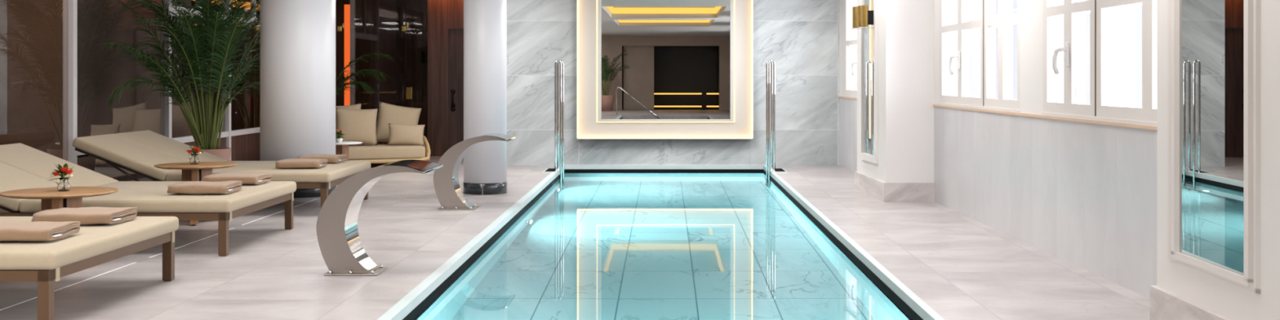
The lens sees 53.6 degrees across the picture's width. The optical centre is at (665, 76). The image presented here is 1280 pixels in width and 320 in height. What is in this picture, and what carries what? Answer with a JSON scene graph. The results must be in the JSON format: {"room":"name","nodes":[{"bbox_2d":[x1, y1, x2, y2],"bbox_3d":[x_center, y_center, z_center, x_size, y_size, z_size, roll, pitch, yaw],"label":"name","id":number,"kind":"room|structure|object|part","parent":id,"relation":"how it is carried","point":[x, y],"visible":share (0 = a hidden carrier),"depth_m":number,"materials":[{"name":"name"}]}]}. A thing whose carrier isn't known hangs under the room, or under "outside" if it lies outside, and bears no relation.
{"room":"indoor swimming pool","nodes":[
{"label":"indoor swimming pool","id":0,"kind":"room"},
{"bbox_2d":[0,0,62,159],"bbox_3d":[-9.125,-0.150,10.500,0.150,3.000,27.000,0,0,0],"label":"wall","id":1,"kind":"structure","parent":0,"point":[31,31],"depth_m":18.14,"materials":[{"name":"brown wood"}]},
{"bbox_2d":[191,0,427,144],"bbox_3d":[-5.800,-0.150,23.075,6.800,3.000,2.150,0,0,0],"label":"wall","id":2,"kind":"structure","parent":0,"point":[379,24],"depth_m":22.60,"materials":[{"name":"brown wood"}]},
{"bbox_2d":[192,0,260,9],"bbox_3d":[-7.060,-1.200,19.950,0.120,0.100,3.900,0,0,0],"label":"light","id":3,"kind":"object","parent":2,"relation":"attached to","point":[246,2],"visible":0.12,"depth_m":21.20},
{"bbox_2d":[344,4,350,105],"bbox_3d":[-5.490,-0.300,21.975,0.140,1.900,0.050,0,0,0],"label":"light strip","id":4,"kind":"structure","parent":2,"relation":"attached to","point":[347,7],"depth_m":21.95,"materials":[{"name":"orange plastic"}]},
{"bbox_2d":[427,0,463,155],"bbox_3d":[-3.165,-0.150,21.600,1.730,3.000,0.200,0,0,0],"label":"wall","id":5,"kind":"structure","parent":0,"point":[443,15],"depth_m":21.50,"materials":[{"name":"brown wood"}]},
{"bbox_2d":[337,0,412,105],"bbox_3d":[-4.835,-0.150,21.555,1.610,3.000,0.170,0,0,0],"label":"window","id":6,"kind":"structure","parent":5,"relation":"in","point":[408,90],"depth_m":21.55,"materials":[{"name":"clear glass"}]},
{"bbox_3d":[-5.466,-0.150,21.559,0.381,3.000,0.105,0,0,-14],"label":"frame","id":7,"kind":"part","parent":6,"relation":"part of","materials":[{"name":"brown wood"}]},
{"bbox_3d":[-4.350,0.280,21.524,0.100,0.200,0.028,0,0,0],"label":"brass handle","id":8,"kind":"part","parent":6,"relation":"part of","materials":[{"name":"gold metal"}]},
{"bbox_2d":[448,29,463,149],"bbox_3d":[-2.990,0.270,21.512,1.380,2.160,0.176,0,0,0],"label":"door","id":9,"kind":"structure","parent":5,"relation":"in","point":[455,37],"depth_m":21.53,"materials":[{"name":"brown wood"}]},
{"bbox_3d":[-3.600,0.400,21.479,0.080,0.378,0.110,0,0,0],"label":"handle","id":10,"kind":"part","parent":9,"relation":"part of","materials":[{"name":"black metal"}]},
{"bbox_2d":[0,155,1150,319],"bbox_3d":[-3.050,1.475,5.550,12.300,0.250,37.100,0,0,0],"label":"floor","id":11,"kind":"structure","parent":0,"point":[962,267],"depth_m":9.05,"materials":[{"name":"tile"}]},
{"bbox_2d":[0,186,118,210],"bbox_3d":[-4.300,1.081,9.000,0.770,0.538,0.770,0,0,0],"label":"side table","id":12,"kind":"object","parent":11,"relation":"on","point":[51,197],"visible":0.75,"depth_m":8.92,"materials":[{"name":"brown wood"}]},
{"bbox_3d":[-4.457,1.089,9.057,0.265,0.499,0.056,0,0,20],"label":"leg","id":13,"kind":"part","parent":12,"relation":"part of","materials":[{"name":"brown wood"}]},
{"bbox_3d":[-4.257,1.089,8.838,0.056,0.499,0.265,0,0,-15],"label":"leg","id":14,"kind":"part","parent":12,"relation":"part of","materials":[{"name":"brown wood"}]},
{"bbox_2d":[55,177,71,191],"bbox_3d":[-4.270,0.764,9.000,0.090,0.092,0.090,0,0,44],"label":"glass vase","id":15,"kind":"object","parent":12,"relation":"on","point":[64,185],"visible":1,"depth_m":8.97,"materials":[{"name":"white"}]},
{"bbox_2d":[47,163,73,181],"bbox_3d":[-4.292,0.710,9.012,0.179,0.196,0.214,0,0,-19],"label":"flower bouquet","id":16,"kind":"object","parent":15,"relation":"in","point":[64,171],"visible":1,"depth_m":8.96,"materials":[{"name":"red plant"}]},
{"bbox_3d":[-4.304,0.685,8.946,0.060,0.034,0.053,0,0,-31],"label":"red flower","id":17,"kind":"part","parent":16,"relation":"part of","materials":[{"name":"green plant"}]},
{"bbox_3d":[-4.249,0.657,8.951,0.060,0.034,0.053,0,0,-31],"label":"red flower","id":18,"kind":"part","parent":16,"relation":"part of","materials":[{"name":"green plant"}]},
{"bbox_3d":[-4.218,0.674,8.951,0.060,0.034,0.053,0,0,-31],"label":"red flower","id":19,"kind":"part","parent":16,"relation":"part of","materials":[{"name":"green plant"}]},
{"bbox_3d":[-4.182,1.089,9.118,0.056,0.499,0.265,0,0,45],"label":"leg","id":20,"kind":"part","parent":12,"relation":"part of","materials":[{"name":"brown wood"}]},
{"bbox_2d":[0,216,178,319],"bbox_3d":[-4.472,0.969,7.550,2.494,0.762,1.750,0,0,0],"label":"daybed","id":21,"kind":"object","parent":11,"relation":"on","point":[42,262],"visible":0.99,"depth_m":7.13,"materials":[{"name":"fabric"}]},
{"bbox_2d":[0,221,80,241],"bbox_3d":[-3.660,0.880,7.212,0.509,0.081,0.415,0,0,-2],"label":"folded towel","id":22,"kind":"object","parent":21,"relation":"on","point":[9,230],"visible":1,"depth_m":7.08,"materials":[{"name":"beige fabric"}]},
{"bbox_3d":[-3.285,1.188,6.720,0.060,0.325,0.060,0,0,0],"label":"leg","id":23,"kind":"part","parent":21,"relation":"part of","materials":[{"name":"brown wood"}]},
{"bbox_2d":[31,206,137,225],"bbox_3d":[-3.662,0.879,8.022,0.501,0.082,0.418,0,0,1],"label":"folded towel","id":24,"kind":"object","parent":21,"relation":"on","point":[93,215],"visible":0.93,"depth_m":7.86,"materials":[{"name":"beige fabric"}]},
{"bbox_3d":[-4.430,1.054,7.550,2.350,0.057,1.720,0,0,0],"label":"frame","id":25,"kind":"part","parent":21,"relation":"part of","materials":[{"name":"brown metal"}]},
{"bbox_3d":[-4.020,0.975,7.550,1.590,0.097,1.750,0,0,0],"label":"mattress","id":26,"kind":"part","parent":21,"relation":"part of","materials":[{"name":"fabric"}]},
{"bbox_3d":[-3.285,1.188,8.380,0.060,0.325,0.060,0,0,0],"label":"leg","id":27,"kind":"part","parent":21,"relation":"part of","materials":[{"name":"brown wood"}]},
{"bbox_2d":[0,142,296,256],"bbox_3d":[-4.512,0.969,10.370,2.494,0.762,1.750,0,0,0],"label":"daybed","id":28,"kind":"object","parent":11,"relation":"on","point":[22,166],"visible":0.74,"depth_m":10.01,"materials":[{"name":"beige fabric"}]},
{"bbox_3d":[-5.310,0.867,10.370,0.899,0.371,1.600,0,0,0],"label":"backrest frame","id":29,"kind":"part","parent":28,"relation":"part of","materials":[{"name":"brown metal"}]},
{"bbox_3d":[-5.295,0.799,9.931,0.924,0.423,0.872,0,0,0],"label":"backrest mattress","id":30,"kind":"part","parent":28,"relation":"part of","materials":[{"name":"fabric"}]},
{"bbox_3d":[-5.295,0.799,10.809,0.924,0.423,0.872,0,0,0],"label":"backrest mattress","id":31,"kind":"part","parent":28,"relation":"part of","materials":[{"name":"fabric"}]},
{"bbox_3d":[-4.470,1.054,10.370,2.350,0.057,1.720,0,0,0],"label":"frame","id":32,"kind":"part","parent":28,"relation":"part of","materials":[{"name":"brown metal"}]},
{"bbox_3d":[-4.060,0.975,10.370,1.590,0.097,1.750,0,0,0],"label":"mattress","id":33,"kind":"part","parent":28,"relation":"part of","materials":[{"name":"fabric"}]},
{"bbox_2d":[166,180,242,194],"bbox_3d":[-3.651,0.879,10.073,0.470,0.082,0.421,0,0,-1],"label":"folded towel","id":34,"kind":"object","parent":28,"relation":"on","point":[184,187],"visible":1,"depth_m":9.88,"materials":[{"name":"beige fabric"}]},
{"bbox_3d":[-3.325,1.188,9.540,0.060,0.325,0.060,0,0,0],"label":"leg","id":35,"kind":"part","parent":28,"relation":"part of","materials":[{"name":"brown wood"}]},
{"bbox_2d":[203,173,272,184],"bbox_3d":[-3.681,0.880,10.933,0.470,0.082,0.421,0,0,2],"label":"folded towel","id":36,"kind":"object","parent":28,"relation":"on","point":[246,178],"visible":0.88,"depth_m":10.76,"materials":[{"name":"beige fabric"}]},
{"bbox_3d":[-3.325,1.188,11.200,0.060,0.325,0.060,0,0,0],"label":"leg","id":37,"kind":"part","parent":28,"relation":"part of","materials":[{"name":"brown wood"}]},
{"bbox_2d":[0,198,317,310],"bbox_3d":[-3.846,1.349,10.300,0.012,0.002,7.400,0,0,0],"label":"drain","id":38,"kind":"object","parent":11,"relation":"on","point":[316,198],"visible":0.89,"depth_m":8.96,"materials":[{"name":"silver metal"}]},
{"bbox_2d":[62,0,260,181],"bbox_3d":[-6.395,-0.150,9.550,0.450,3.000,23.990,0,0,0],"label":"window","id":39,"kind":"structure","parent":11,"relation":"on","point":[91,73],"depth_m":15.14,"materials":[{"name":"clear glass"}]},
{"bbox_3d":[-6.230,1.090,18.650,0.040,0.480,5.600,0,0,0],"label":"panel","id":40,"kind":"part","parent":39,"relation":"part of","materials":[{"name":"brown wood"}]},
{"bbox_2d":[101,0,260,160],"bbox_3d":[-5.383,0.001,14.914,1.744,2.698,2.519,0,0,0],"label":"potted palm","id":41,"kind":"object","parent":11,"relation":"on","point":[214,55],"visible":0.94,"depth_m":14.73,"materials":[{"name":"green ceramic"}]},
{"bbox_2d":[201,146,231,160],"bbox_3d":[-5.420,1.100,15.000,0.540,0.500,0.540,0,0,0],"label":"pot","id":42,"kind":"object","parent":41,"relation":"attached to","point":[224,153],"depth_m":14.90,"materials":[{"name":"pink ceramic"}]},
{"bbox_2d":[153,161,237,226],"bbox_3d":[-4.345,1.081,11.740,0.730,0.538,0.730,0,0,0],"label":"side table","id":43,"kind":"object","parent":11,"relation":"on","point":[190,172],"visible":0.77,"depth_m":11.67,"materials":[{"name":"brown wood"}]},
{"bbox_3d":[-4.502,1.089,11.797,0.265,0.499,0.056,0,0,20],"label":"leg","id":44,"kind":"part","parent":43,"relation":"part of","materials":[{"name":"brown wood"}]},
{"bbox_2d":[187,154,199,164],"bbox_3d":[-4.360,0.764,11.740,0.090,0.092,0.090,0,0,44],"label":"glass vase","id":45,"kind":"object","parent":43,"relation":"on","point":[194,159],"visible":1,"depth_m":11.71,"materials":[{"name":"clear glass"}]},
{"bbox_2d":[186,145,206,154],"bbox_3d":[-4.353,0.714,11.738,0.197,0.172,0.163,0,0,0],"label":"flower bouquet","id":46,"kind":"object","parent":45,"relation":"in","point":[194,150],"visible":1,"depth_m":11.71,"materials":[{"name":"red plant"}]},
{"bbox_3d":[-4.302,1.089,11.578,0.056,0.499,0.265,0,0,-15],"label":"leg","id":47,"kind":"part","parent":43,"relation":"part of","materials":[{"name":"brown wood"}]},
{"bbox_3d":[-4.227,1.089,11.858,0.265,0.499,0.056,0,0,-45],"label":"leg","id":48,"kind":"part","parent":43,"relation":"part of","materials":[{"name":"brown wood"}]},
{"bbox_2d":[72,129,370,208],"bbox_3d":[-4.487,0.969,13.100,2.494,0.762,1.750,0,0,0],"label":"daybed","id":49,"kind":"object","parent":11,"relation":"on","point":[137,153],"visible":0.68,"depth_m":12.54,"materials":[{"name":"beige fabric"}]},
{"bbox_3d":[-5.285,0.867,13.100,0.899,0.371,1.600,0,0,0],"label":"backrest frame","id":50,"kind":"part","parent":49,"relation":"part of","materials":[{"name":"brown metal"}]},
{"bbox_3d":[-5.270,0.799,12.661,0.924,0.423,0.872,0,0,0],"label":"backrest mattress","id":51,"kind":"part","parent":49,"relation":"part of","materials":[{"name":"fabric"}]},
{"bbox_3d":[-5.270,0.799,13.539,0.924,0.423,0.872,0,0,0],"label":"backrest mattress","id":52,"kind":"part","parent":49,"relation":"part of","materials":[{"name":"fabric"}]},
{"bbox_3d":[-4.445,1.054,13.100,2.350,0.057,1.720,0,0,0],"label":"frame","id":53,"kind":"part","parent":49,"relation":"part of","materials":[{"name":"brown metal"}]},
{"bbox_3d":[-4.035,0.975,13.100,1.590,0.097,1.750,0,0,0],"label":"mattress","id":54,"kind":"part","parent":49,"relation":"part of","materials":[{"name":"fabric"}]},
{"bbox_2d":[275,158,327,168],"bbox_3d":[-3.686,0.880,12.864,0.440,0.082,0.421,0,0,-2],"label":"folded towel","id":55,"kind":"object","parent":49,"relation":"on","point":[291,162],"visible":1,"depth_m":12.67,"materials":[{"name":"beige fabric"}]},
{"bbox_2d":[297,154,346,163],"bbox_3d":[-3.686,0.881,13.640,0.440,0.084,0.423,0,0,1],"label":"folded towel","id":56,"kind":"object","parent":49,"relation":"on","point":[331,158],"visible":0.69,"depth_m":13.48,"materials":[{"name":"beige fabric"}]},
{"bbox_3d":[-3.300,1.188,12.270,0.060,0.325,0.060,0,0,0],"label":"leg","id":57,"kind":"part","parent":49,"relation":"part of","materials":[{"name":"brown wood"}]},
{"bbox_3d":[-3.300,1.188,13.930,0.060,0.325,0.060,0,0,0],"label":"leg","id":58,"kind":"part","parent":49,"relation":"part of","materials":[{"name":"brown wood"}]},
{"bbox_2d":[260,0,336,198],"bbox_3d":[-4.200,-0.150,14.499,0.840,3.000,0.842,0,0,0],"label":"round column","id":59,"kind":"structure","parent":11,"relation":"on","point":[298,37],"depth_m":14.14,"materials":[{"name":"paint"}]},
{"bbox_2d":[335,141,362,160],"bbox_3d":[-4.420,1.124,17.300,0.560,0.452,0.560,0,0,0],"label":"coffee table","id":60,"kind":"object","parent":11,"relation":"on","point":[342,148],"visible":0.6,"depth_m":17.28,"materials":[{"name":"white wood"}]},
{"bbox_3d":[-4.490,1.135,17.300,0.100,0.430,0.050,0,0,0],"label":"leg","id":61,"kind":"part","parent":60,"relation":"part of","materials":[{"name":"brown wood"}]},
{"bbox_2d":[335,128,345,142],"bbox_3d":[-4.444,0.806,17.303,0.177,0.183,0.174,0,0,0],"label":"potted flower","id":62,"kind":"object","parent":60,"relation":"on","point":[340,133],"visible":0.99,"depth_m":17.28,"materials":[{"name":"green plant"}]},
{"bbox_3d":[-4.450,0.871,17.300,0.100,0.055,0.100,0,0,0],"label":"pot","id":63,"kind":"part","parent":62,"relation":"part of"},
{"bbox_3d":[-4.385,1.135,17.239,0.050,0.430,0.100,0,0,-30],"label":"leg","id":64,"kind":"part","parent":60,"relation":"part of","materials":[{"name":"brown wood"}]},
{"bbox_3d":[-4.385,1.135,17.361,0.050,0.430,0.100,0,0,30],"label":"leg","id":65,"kind":"part","parent":60,"relation":"part of","materials":[{"name":"brown wood"}]},
{"bbox_2d":[335,51,394,99],"bbox_3d":[-5.306,0.356,20.638,1.798,1.989,1.234,0,0,0],"label":"potted palm","id":66,"kind":"object","parent":11,"relation":"on","point":[338,87],"visible":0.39,"depth_m":20.64,"materials":[{"name":"green plant"}]},
{"bbox_2d":[315,160,443,275],"bbox_3d":[-1.977,0.970,8.740,0.771,0.760,0.680,0,0,0],"label":"fountain","id":67,"kind":"object","parent":11,"relation":"on","point":[343,252],"visible":1,"depth_m":8.59,"materials":[{"name":"metal"}]},
{"bbox_3d":[-2.130,1.344,8.740,0.366,0.012,0.320,0,0,0],"label":"plate","id":68,"kind":"part","parent":67,"relation":"part of","materials":[{"name":"metal"}]},
{"bbox_3d":[-1.743,0.610,8.740,0.281,0.039,0.632,0,0,0],"label":"lip plate","id":69,"kind":"part","parent":67,"relation":"part of","materials":[{"name":"silver metal"}]},
{"bbox_2d":[348,135,431,163],"bbox_3d":[-4.739,1.107,19.101,2.327,0.486,1.064,0,0,-22],"label":"sofa","id":70,"kind":"object","parent":11,"relation":"on","point":[379,153],"visible":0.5,"depth_m":18.87,"materials":[{"name":"fabric"}]},
{"bbox_2d":[335,103,360,109],"bbox_3d":[-4.971,0.706,19.450,0.646,0.583,0.208,0,0,-11],"label":"throw pillow","id":71,"kind":"object","parent":70,"relation":"on","point":[353,106],"visible":0.07,"depth_m":19.48,"materials":[{"name":"fabric"}]},
{"bbox_2d":[335,107,377,145],"bbox_3d":[-4.665,0.755,19.120,0.654,0.580,0.252,0,0,-18],"label":"throw pillow","id":72,"kind":"object","parent":70,"relation":"on","point":[357,125],"visible":0.91,"depth_m":19.05,"materials":[{"name":"fabric"}]},
{"bbox_2d":[348,143,425,159],"bbox_3d":[-4.756,1.140,19.041,2.150,0.190,0.850,0,0,-22],"label":"seat cushion","id":73,"kind":"object","parent":70,"relation":"on","point":[356,152],"depth_m":18.87,"materials":[{"name":"fabric"}]},
{"bbox_2d":[376,101,421,142],"bbox_3d":[-4.147,0.744,19.620,0.761,0.726,0.266,0,0,-17],"label":"throw pillow","id":74,"kind":"object","parent":70,"relation":"on","point":[388,113],"visible":0.64,"depth_m":19.55,"materials":[{"name":"fabric"}]},
{"bbox_2d":[387,123,424,146],"bbox_3d":[-3.930,0.881,19.240,0.563,0.351,0.168,0,0,-14],"label":"throw pillow","id":75,"kind":"object","parent":70,"relation":"on","point":[399,134],"visible":1,"depth_m":19.18,"materials":[{"name":"fabric"}]},
{"bbox_2d":[433,133,515,210],"bbox_3d":[-1.957,0.970,12.960,0.771,0.760,0.680,0,0,0],"label":"fountain","id":76,"kind":"object","parent":11,"relation":"on","point":[449,193],"visible":0.98,"depth_m":12.80,"materials":[{"name":"metal"}]},
{"bbox_3d":[-2.110,1.344,12.960,0.366,0.012,0.320,0,0,0],"label":"plate","id":77,"kind":"part","parent":76,"relation":"part of","materials":[{"name":"metal"}]},
{"bbox_3d":[-1.723,0.610,12.960,0.281,0.039,0.632,0,0,0],"label":"lip plate","id":78,"kind":"part","parent":76,"relation":"part of","materials":[{"name":"silver metal"}]},
{"bbox_2d":[463,0,506,195],"bbox_3d":[-2.090,-0.150,14.719,0.504,3.000,0.506,0,0,0],"label":"round column","id":79,"kind":"structure","parent":11,"relation":"on","point":[485,21],"depth_m":14.51,"materials":[{"name":"paint"}]},
{"bbox_2d":[542,168,557,172],"bbox_3d":[-1.640,1.346,18.250,0.180,0.008,0.740,0,0,0],"label":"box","id":80,"kind":"object","parent":11,"relation":"on","point":[548,170],"visible":0.83,"depth_m":18.23,"materials":[{"name":"silver metal"}]},
{"bbox_2d":[555,60,564,180],"bbox_3d":[-1.508,1.132,18.110,0.137,2.736,0.444,0,0,0],"label":"pool ladder","id":81,"kind":"object","parent":11,"relation":"on","point":[561,62],"visible":0.65,"depth_m":18.28,"materials":[{"name":"metal"}]},
{"bbox_2d":[377,164,944,319],"bbox_3d":[-0.023,1.377,6.655,3.146,0.061,25.310,0,0,0],"label":"rim","id":82,"kind":"object","parent":11,"relation":"attached to","point":[409,302],"visible":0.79,"depth_m":10.12,"materials":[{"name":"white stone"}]},
{"bbox_2d":[765,59,775,180],"bbox_3d":[1.508,1.132,18.110,0.137,2.736,0.444,0,0,0],"label":"pool ladder","id":83,"kind":"object","parent":11,"relation":"on","point":[771,64],"visible":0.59,"depth_m":17.91,"materials":[{"name":"metal"}]},
{"bbox_2d":[774,168,787,172],"bbox_3d":[1.640,1.346,18.250,0.180,0.008,0.740,0,0,0],"label":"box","id":84,"kind":"object","parent":11,"relation":"on","point":[777,170],"visible":0.77,"depth_m":18.20,"materials":[{"name":"silver metal"}]},
{"bbox_2d":[506,0,839,165],"bbox_3d":[0.240,-0.100,19.415,5.320,3.100,0.250,0,0,0],"label":"wall","id":85,"kind":"structure","parent":0,"point":[801,37],"depth_m":19.29,"materials":[{"name":"stone"}]},
{"bbox_2d":[577,0,753,138],"bbox_3d":[-0.001,-0.354,19.210,2.666,2.592,0.160,0,0,0],"label":"backlit mirror","id":86,"kind":"object","parent":85,"relation":"attached to","point":[646,68],"visible":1,"depth_m":19.17,"materials":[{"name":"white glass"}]},
{"bbox_2d":[857,0,933,182],"bbox_3d":[2.660,-0.150,14.495,0.680,3.000,1.630,0,0,0],"label":"pillar","id":87,"kind":"structure","parent":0,"point":[905,28],"depth_m":13.68,"materials":[{"name":"white paint"}]},
{"bbox_2d":[859,0,877,164],"bbox_3d":[2.336,-0.315,14.539,0.030,2.570,0.880,0,0,-2],"label":"wall mirror","id":88,"kind":"object","parent":87,"relation":"attached to","point":[868,37],"visible":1,"depth_m":14.51,"materials":[{"name":"clear glass"}]},
{"bbox_2d":[851,4,873,29],"bbox_3d":[2.250,-0.672,14.400,0.206,0.255,0.458,0,0,0],"label":"wall sconce","id":89,"kind":"object","parent":88,"relation":"attached to","point":[861,16],"visible":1,"depth_m":14.28,"materials":[{"name":"gold metal"}]},
{"bbox_3d":[2.250,-0.550,14.400,0.188,0.010,0.450,0,0,-2],"label":"glass plate","id":90,"kind":"part","parent":89,"relation":"part of","materials":[{"name":"white glass"}]},
{"bbox_2d":[862,0,873,155],"bbox_3d":[2.340,-0.330,14.539,0.021,2.440,0.720,0,0,-2],"label":"mirror glass","id":91,"kind":"object","parent":88,"relation":"attached to","point":[868,34],"depth_m":14.56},
{"bbox_2d":[854,171,934,201],"bbox_3d":[2.646,1.248,14.492,0.642,0.205,1.701,0,0,-2],"label":"baseboard","id":92,"kind":"object","parent":87,"relation":"attached to","point":[882,191],"visible":0.82,"depth_m":13.65,"materials":[{"name":"stone"}]},
{"bbox_2d":[839,0,1156,298],"bbox_3d":[3.041,-0.100,3.146,0.452,3.100,32.294,0,0,-1],"label":"wall","id":93,"kind":"structure","parent":0,"point":[1083,195],"depth_m":9.86,"materials":[{"name":"paint"}]},
{"bbox_2d":[841,0,857,97],"bbox_3d":[2.771,-0.556,17.933,0.302,1.708,2.182,0,0,-3],"label":"window","id":94,"kind":"structure","parent":93,"relation":"in","point":[846,42],"depth_m":18.72,"materials":[{"name":"paint"}]},
{"bbox_3d":[2.663,-0.132,17.848,0.072,0.235,0.138,0,0,-38],"label":"handle","id":95,"kind":"part","parent":94,"relation":"part of","materials":[{"name":"white metal"}]},
{"bbox_2d":[937,0,1020,112],"bbox_3d":[2.980,-0.556,11.960,0.318,1.708,3.020,0,0,0],"label":"window","id":96,"kind":"structure","parent":93,"relation":"in","point":[1005,20],"depth_m":11.60,"materials":[{"name":"paint"}]},
{"bbox_3d":[2.862,-0.132,12.558,0.072,0.235,0.138,0,0,-38],"label":"handle","id":97,"kind":"part","parent":96,"relation":"part of","materials":[{"name":"white metal"}]},
{"bbox_3d":[3.110,-0.560,11.960,0.040,1.700,3.020,0,0,0],"label":"frame","id":98,"kind":"part","parent":96,"relation":"part of","materials":[{"name":"paint"}]},
{"bbox_2d":[838,96,1156,130],"bbox_3d":[3.045,0.309,3.146,0.484,0.022,32.295,0,0,-1],"label":"sill","id":99,"kind":"structure","parent":93,"relation":"on","point":[1126,125],"depth_m":9.49,"materials":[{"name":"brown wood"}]},
{"bbox_2d":[1041,0,1156,126],"bbox_3d":[3.000,-0.556,8.265,0.316,1.708,3.130,0,0,0],"label":"window","id":100,"kind":"structure","parent":93,"relation":"in","point":[1103,106],"depth_m":8.74,"materials":[{"name":"paint"}]},
{"bbox_3d":[2.882,-0.132,9.248,0.072,0.235,0.138,0,0,-38],"label":"handle","id":101,"kind":"part","parent":100,"relation":"part of","materials":[{"name":"white metal"}]},
{"bbox_3d":[3.132,-0.560,8.265,0.043,1.700,3.130,0,0,0],"label":"frame","id":102,"kind":"part","parent":100,"relation":"part of","materials":[{"name":"paint"}]},
{"bbox_2d":[1150,285,1231,319],"bbox_3d":[2.800,1.248,5.622,0.342,0.205,2.653,0,0,1],"label":"baseboard","id":103,"kind":"structure","parent":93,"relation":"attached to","point":[1165,304],"depth_m":6.59,"materials":[{"name":"stone"}]},
{"bbox_2d":[1156,0,1279,319],"bbox_3d":[2.840,-0.150,5.610,0.420,3.000,2.620,0,0,0],"label":"pier","id":104,"kind":"object","parent":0,"point":[1231,301],"visible":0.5,"depth_m":5.71,"materials":[{"name":"white paint"}]},
{"bbox_2d":[1167,0,1261,293],"bbox_3d":[2.660,-0.315,6.188,0.024,2.570,1.065,0,0,1],"label":"mirror","id":105,"kind":"object","parent":104,"relation":"attached to","point":[1214,46],"visible":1,"depth_m":6.14,"materials":[{"name":"grey glass"}]},
{"bbox_2d":[1179,0,1243,275],"bbox_3d":[2.670,-0.318,6.188,0.006,2.465,0.805,0,0,1],"label":"mirror glass","id":106,"kind":"object","parent":105,"relation":"attached to","point":[1211,31],"depth_m":6.18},
{"bbox_3d":[-0.013,2.168,6.645,3.226,1.403,25.490,0,0,0],"label":"floor","id":107,"kind":"structure","parent":0,"visible":0},
{"bbox_2d":[413,173,911,319],"bbox_3d":[-0.013,1.467,6.645,3.026,0.001,25.290,0,0,0],"label":"pool water","id":108,"kind":"object","parent":107,"relation":"in","point":[593,246],"visible":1,"depth_m":10.18,"materials":[{"name":"teal liquid"}]},
{"bbox_2d":[402,168,923,319],"bbox_3d":[-0.023,1.444,6.655,3.146,0.072,25.310,0,0,0],"label":"channel","id":109,"kind":"object","parent":107,"relation":"attached to","point":[430,298],"visible":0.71,"depth_m":11.82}
]}

